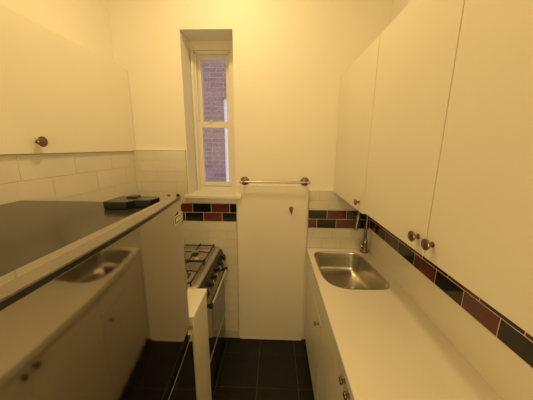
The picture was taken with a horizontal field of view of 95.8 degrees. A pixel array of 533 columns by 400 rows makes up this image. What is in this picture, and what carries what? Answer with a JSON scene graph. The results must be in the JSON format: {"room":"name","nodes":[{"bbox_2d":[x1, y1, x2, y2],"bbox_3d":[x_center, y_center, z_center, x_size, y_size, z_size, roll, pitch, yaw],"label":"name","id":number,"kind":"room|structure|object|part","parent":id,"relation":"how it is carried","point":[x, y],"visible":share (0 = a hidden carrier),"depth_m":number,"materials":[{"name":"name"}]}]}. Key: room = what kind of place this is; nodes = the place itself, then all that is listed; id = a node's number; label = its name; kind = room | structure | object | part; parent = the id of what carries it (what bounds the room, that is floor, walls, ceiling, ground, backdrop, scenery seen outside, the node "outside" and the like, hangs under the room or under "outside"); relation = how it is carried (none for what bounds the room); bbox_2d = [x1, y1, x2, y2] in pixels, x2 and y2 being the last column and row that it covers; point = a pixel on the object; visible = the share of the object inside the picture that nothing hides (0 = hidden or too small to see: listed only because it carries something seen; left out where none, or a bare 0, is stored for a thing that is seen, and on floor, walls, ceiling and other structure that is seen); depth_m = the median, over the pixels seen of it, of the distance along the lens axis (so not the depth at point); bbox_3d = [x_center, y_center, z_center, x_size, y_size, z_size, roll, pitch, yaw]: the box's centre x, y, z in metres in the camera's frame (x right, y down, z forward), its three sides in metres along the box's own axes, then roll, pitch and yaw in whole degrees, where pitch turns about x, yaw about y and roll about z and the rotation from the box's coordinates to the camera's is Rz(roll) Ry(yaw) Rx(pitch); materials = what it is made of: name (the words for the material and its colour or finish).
{"room":"kitchen","nodes":[
{"label":"kitchen","id":0,"kind":"room"},
{"bbox_2d":[0,0,137,204],"bbox_3d":[-1.255,0.096,0.127,0.277,3.220,3.720,1,12,2],"label":"wall","id":1,"kind":"structure","parent":0,"point":[83,176],"depth_m":1.36,"materials":[{"name":"paint"}]},
{"bbox_2d":[0,4,135,154],"bbox_3d":[-1.096,-0.475,0.926,0.124,0.590,1.897,1,12,2],"label":"upper cabinet","id":2,"kind":"object","parent":1,"relation":"attached to","point":[58,95],"visible":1,"depth_m":1.21,"materials":[{"name":"laminate"}]},
{"bbox_3d":[-1.047,-0.270,1.117,0.033,0.049,0.049,1,12,2],"label":"knob","id":3,"kind":"part","parent":2,"relation":"part of","materials":[{"name":"brown metal"}]},
{"bbox_2d":[107,0,392,338],"bbox_3d":[-0.133,-0.314,2.024,2.385,3.220,0.263,1,12,2],"label":"wall","id":4,"kind":"structure","parent":0,"point":[291,57],"depth_m":1.81,"materials":[{"name":"paint"}]},
{"bbox_2d":[185,41,241,202],"bbox_3d":[-0.420,-0.624,1.966,0.460,1.263,0.326,1,12,2],"label":"window","id":5,"kind":"structure","parent":4,"relation":"in","point":[211,62],"depth_m":2.06,"materials":[{"name":"paint"}]},
{"bbox_3d":[-0.442,-0.916,2.054,0.278,0.570,0.030,1,12,2],"label":"sash","id":6,"kind":"part","parent":5,"relation":"part of","materials":[{"name":"paint"}]},
{"bbox_3d":[-0.425,-0.053,2.068,0.460,0.028,0.280,1,12,2],"label":"sill","id":7,"kind":"part","parent":5,"relation":"part of","materials":[{"name":"paint"}]},
{"bbox_3d":[-0.442,-0.921,2.053,0.212,0.494,0.004,1,12,2],"label":"glass pane","id":8,"kind":"part","parent":5,"relation":"part of","materials":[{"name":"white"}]},
{"bbox_3d":[-0.444,-0.400,2.134,0.284,0.553,0.030,1,12,2],"label":"sash","id":9,"kind":"part","parent":5,"relation":"part of","materials":[{"name":"paint"}]},
{"bbox_3d":[-0.444,-0.394,2.135,0.222,0.475,0.004,1,12,2],"label":"glass pane","id":10,"kind":"part","parent":5,"relation":"part of","materials":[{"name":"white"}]},
{"bbox_2d":[135,149,333,190],"bbox_3d":[-0.103,-0.235,1.911,1.916,0.316,0.015,1,12,2],"label":"trim","id":11,"kind":"structure","parent":4,"relation":"attached to","point":[135,149],"depth_m":1.90,"materials":[{"name":"paint"}]},
{"bbox_2d":[237,185,308,340],"bbox_3d":[0.044,0.586,2.084,0.572,1.440,0.021,1,12,2],"label":"panel","id":12,"kind":"object","parent":4,"relation":"attached to","point":[271,240],"depth_m":2.06,"materials":[{"name":"white wood"}]},
{"bbox_2d":[239,176,309,185],"bbox_3d":[0.065,-0.143,1.895,0.552,0.070,0.074,1,12,2],"label":"towel bar","id":13,"kind":"object","parent":4,"relation":"attached to","point":[304,181],"visible":1,"depth_m":1.87,"materials":[{"name":"silver metal"}]},
{"bbox_2d":[211,337,314,399],"bbox_3d":[-0.209,1.686,0.568,2.385,0.060,3.970,1,12,2],"label":"floor","id":14,"kind":"structure","parent":0,"point":[246,369],"depth_m":1.91,"materials":[{"name":"tile"}]},
{"bbox_2d":[0,194,196,399],"bbox_3d":[-0.719,0.810,0.800,0.760,1.542,0.844,1,12,2],"label":"refrigerator","id":15,"kind":"object","parent":14,"relation":"on","point":[94,304],"visible":1,"depth_m":0.58,"materials":[{"name":"metal"}]},
{"bbox_3d":[-0.394,1.113,0.855,0.106,0.812,0.844,1,12,2],"label":"freezer door","id":16,"kind":"part","parent":15,"relation":"part of","materials":[{"name":"silver metal"}]},
{"bbox_2d":[189,297,211,399],"bbox_3d":[-0.726,1.011,1.433,0.716,0.873,0.243,1,12,2],"label":"base cabinet","id":17,"kind":"object","parent":14,"relation":"on","point":[199,327],"visible":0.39,"depth_m":1.38,"materials":[{"name":"laminate"}]},
{"bbox_2d":[188,288,206,322],"bbox_3d":[-0.720,0.567,1.335,0.721,0.034,0.248,1,12,2],"label":"countertop","id":18,"kind":"structure","parent":17,"relation":"on","point":[196,296],"depth_m":1.34,"materials":[{"name":"white laminate"}]},
{"bbox_2d":[184,243,227,385],"bbox_3d":[-0.697,0.885,1.850,0.744,0.946,0.613,1,12,2],"label":"gas stove","id":19,"kind":"object","parent":14,"relation":"on","point":[205,269],"visible":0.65,"depth_m":1.79,"materials":[{"name":"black metal"}]},
{"bbox_3d":[-0.561,0.435,1.893,0.108,0.015,0.108,1,12,2],"label":"burner","id":20,"kind":"part","parent":19,"relation":"part of","materials":[{"name":"silver metal"}]},
{"bbox_2d":[185,246,219,287],"bbox_3d":[-0.734,0.476,1.761,0.662,0.042,0.613,1,12,2],"label":"cooktop","id":21,"kind":"object","parent":19,"relation":"in","point":[204,273],"depth_m":1.76,"materials":[{"name":"metal"}]},
{"bbox_3d":[-0.371,0.560,1.615,0.037,0.048,0.048,1,12,2],"label":"knob","id":22,"kind":"part","parent":19,"relation":"part of","materials":[{"name":"black plastic"}]},
{"bbox_3d":[-0.397,0.532,1.762,0.074,0.105,0.609,1,12,2],"label":"control panel","id":23,"kind":"part","parent":19,"relation":"part of","materials":[{"name":"black plastic"}]},
{"bbox_3d":[-0.402,0.832,1.828,0.045,0.493,0.605,1,12,2],"label":"oven door","id":24,"kind":"part","parent":19,"relation":"part of","materials":[{"name":"clear glass"}]},
{"bbox_3d":[-0.380,1.066,1.878,0.004,0.015,0.605,1,12,2],"label":"door trim","id":25,"kind":"part","parent":19,"relation":"part of","materials":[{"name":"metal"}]},
{"bbox_3d":[-0.406,1.183,1.905,0.042,0.213,0.605,1,12,2],"label":"drawer","id":26,"kind":"part","parent":19,"relation":"part of","materials":[{"name":"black metal"}]},
{"bbox_3d":[-0.338,0.611,1.736,0.021,0.021,0.493,1,12,2],"label":"oven handle","id":27,"kind":"part","parent":19,"relation":"part of","materials":[{"name":"silver metal"}]},
{"bbox_2d":[304,258,322,399],"bbox_3d":[0.566,0.943,1.804,0.517,0.870,0.650,1,12,2],"label":"base cabinet","id":28,"kind":"object","parent":14,"relation":"on","point":[314,307],"visible":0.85,"depth_m":1.72,"materials":[{"name":"laminate"}]},
{"bbox_3d":[0.348,0.595,1.736,0.018,0.165,0.648,1,12,2],"label":"panel","id":29,"kind":"part","parent":28,"relation":"part of","materials":[{"name":"laminate"}]},
{"bbox_2d":[317,308,350,399],"bbox_3d":[0.541,1.118,1.005,0.510,0.870,0.980,1,12,2],"label":"base cabinet","id":30,"kind":"object","parent":14,"relation":"on","point":[332,385],"visible":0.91,"depth_m":1.23,"materials":[{"name":"laminate"}]},
{"bbox_3d":[0.301,0.720,0.960,0.022,0.030,0.030,1,12,2],"label":"knob","id":31,"kind":"part","parent":30,"relation":"part of","materials":[{"name":"brown metal"}]},
{"bbox_3d":[0.299,0.734,0.904,0.022,0.030,0.030,1,12,2],"label":"knob","id":32,"kind":"part","parent":30,"relation":"part of","materials":[{"name":"brown metal"}]},
{"bbox_2d":[307,248,501,399],"bbox_3d":[0.549,0.685,0.852,0.501,0.036,2.408,1,12,2],"label":"countertop","id":33,"kind":"structure","parent":30,"relation":"on","point":[387,347],"depth_m":1.02,"materials":[{"name":"white laminate"}]},
{"bbox_2d":[314,251,389,289],"bbox_3d":[0.567,0.559,1.721,0.407,0.169,0.535,1,12,2],"label":"sink","id":34,"kind":"object","parent":33,"relation":"in","point":[344,270],"visible":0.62,"depth_m":1.88,"materials":[{"name":"metal"}]},
{"bbox_2d":[353,211,368,252],"bbox_3d":[0.742,0.199,1.866,0.211,0.480,0.060,-11,17,-42],"label":"kitchen faucet","id":35,"kind":"object","parent":33,"relation":"on","point":[364,244],"visible":0.63,"depth_m":1.91,"materials":[{"name":"silver metal"}]},
{"bbox_3d":[0.743,0.154,1.859,0.173,0.391,0.025,-11,17,-41],"label":"spout","id":36,"kind":"part","parent":35,"relation":"part of","materials":[{"name":"silver metal"}]},
{"bbox_2d":[367,0,532,399],"bbox_3d":[0.885,0.127,0.058,0.211,3.220,3.720,1,12,2],"label":"wall","id":37,"kind":"structure","parent":0,"point":[498,349],"depth_m":0.99,"materials":[{"name":"paint"}]},
{"bbox_2d":[334,35,379,213],"bbox_3d":[0.668,-0.410,1.513,0.334,0.855,0.658,1,12,2],"label":"upper cabinet","id":38,"kind":"object","parent":37,"relation":"attached to","point":[357,92],"visible":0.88,"depth_m":1.41,"materials":[{"name":"laminate"}]},
{"bbox_2d":[363,0,532,336],"bbox_3d":[0.638,-0.230,0.666,0.334,0.843,1.070,1,12,2],"label":"upper cabinet","id":39,"kind":"object","parent":37,"relation":"attached to","point":[450,168],"visible":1,"depth_m":0.61,"materials":[{"name":"laminate"}]},
{"bbox_3d":[0.516,-0.290,0.932,0.018,0.843,0.532,1,12,2],"label":"door","id":40,"kind":"part","parent":39,"relation":"part of","materials":[{"name":"laminate"}]},
{"bbox_3d":[0.483,0.119,0.790,0.027,0.036,0.036,1,12,2],"label":"knob","id":41,"kind":"part","parent":39,"relation":"part of","materials":[{"name":"brown metal"}]},
{"bbox_3d":[0.481,0.133,0.717,0.027,0.036,0.036,1,12,2],"label":"knob","id":42,"kind":"part","parent":39,"relation":"part of","materials":[{"name":"brown metal"}]},
{"bbox_3d":[0.498,-0.175,0.408,0.018,0.843,0.532,1,12,2],"label":"door","id":43,"kind":"part","parent":39,"relation":"part of","materials":[{"name":"laminate"}]},
{"bbox_3d":[0.803,0.593,0.772,0.007,0.192,2.508,1,12,2],"label":"splash panel","id":44,"kind":"part","parent":37,"relation":"part of","materials":[{"name":"white tile"}]}
]}

